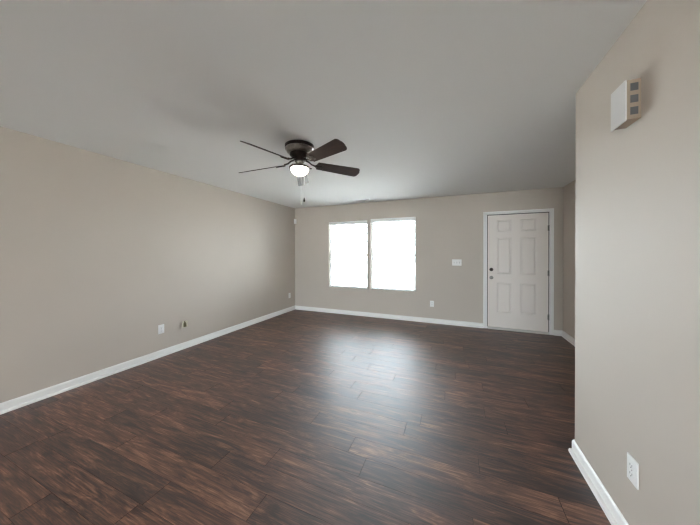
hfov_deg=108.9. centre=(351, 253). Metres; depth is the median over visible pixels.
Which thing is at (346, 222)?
window blind
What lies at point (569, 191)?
wall
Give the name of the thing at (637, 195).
wall partition
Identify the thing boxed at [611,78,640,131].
door chime
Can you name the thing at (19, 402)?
baseboard
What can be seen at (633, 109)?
grille
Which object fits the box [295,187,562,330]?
wall
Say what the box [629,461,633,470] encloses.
receptacle
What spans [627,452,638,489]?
wall outlet
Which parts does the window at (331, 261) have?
meeting rail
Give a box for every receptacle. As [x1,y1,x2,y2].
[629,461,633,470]
[629,470,633,478]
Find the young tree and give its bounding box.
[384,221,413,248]
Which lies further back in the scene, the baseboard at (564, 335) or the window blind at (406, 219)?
the window blind at (406, 219)
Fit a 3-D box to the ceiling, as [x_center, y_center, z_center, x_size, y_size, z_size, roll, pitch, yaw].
[-1.240,-1.134,-0.527,5.531,0.120,12.397,0,0,22]
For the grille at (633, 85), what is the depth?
1.11 m
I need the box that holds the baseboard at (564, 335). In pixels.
[561,331,574,345]
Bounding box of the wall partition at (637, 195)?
[575,0,699,524]
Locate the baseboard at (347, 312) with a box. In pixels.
[295,305,561,335]
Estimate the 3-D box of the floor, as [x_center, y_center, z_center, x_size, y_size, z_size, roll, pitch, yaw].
[-1.235,1.417,-0.509,5.271,0.104,12.117,0,0,22]
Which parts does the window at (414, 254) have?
meeting rail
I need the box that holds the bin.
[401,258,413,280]
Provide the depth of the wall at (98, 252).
2.82 m
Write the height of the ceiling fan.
0.579 m
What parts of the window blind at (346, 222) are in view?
rail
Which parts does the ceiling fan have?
blade, blade, lamp globe, blade, blade, blade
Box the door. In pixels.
[483,208,553,334]
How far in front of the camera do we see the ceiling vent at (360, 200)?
5.11 m
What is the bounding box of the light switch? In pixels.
[452,259,461,265]
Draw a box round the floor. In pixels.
[0,309,610,524]
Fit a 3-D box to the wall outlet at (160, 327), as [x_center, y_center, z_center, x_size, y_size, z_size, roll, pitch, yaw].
[-2.509,0.993,3.290,0.010,0.117,0.072,0,0,22]
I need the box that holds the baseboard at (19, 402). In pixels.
[0,306,294,414]
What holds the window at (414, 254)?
in the wall at (448, 228)
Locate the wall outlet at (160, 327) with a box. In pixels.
[158,324,163,333]
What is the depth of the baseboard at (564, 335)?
3.86 m
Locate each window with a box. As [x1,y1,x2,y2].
[330,225,366,286]
[372,222,415,289]
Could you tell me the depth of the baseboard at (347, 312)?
5.09 m
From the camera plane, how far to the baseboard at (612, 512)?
1.40 m
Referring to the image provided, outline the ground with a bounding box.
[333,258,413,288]
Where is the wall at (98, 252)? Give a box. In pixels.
[0,126,294,402]
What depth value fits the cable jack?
3.55 m
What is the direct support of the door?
in the wall at (448, 228)
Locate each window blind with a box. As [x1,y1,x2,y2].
[329,220,366,288]
[371,217,415,290]
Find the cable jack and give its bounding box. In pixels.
[182,321,187,326]
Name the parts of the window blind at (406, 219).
ladder cord, rail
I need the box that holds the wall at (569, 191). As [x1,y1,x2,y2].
[563,180,575,338]
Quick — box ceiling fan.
[239,139,359,204]
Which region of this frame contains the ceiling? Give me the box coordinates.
[0,0,646,207]
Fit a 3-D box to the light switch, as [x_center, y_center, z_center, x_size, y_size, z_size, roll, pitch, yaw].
[1.967,0.166,4.691,0.164,0.117,0.022,0,0,22]
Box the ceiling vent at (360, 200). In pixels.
[353,199,371,201]
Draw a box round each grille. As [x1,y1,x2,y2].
[630,82,637,90]
[630,94,637,102]
[630,106,637,114]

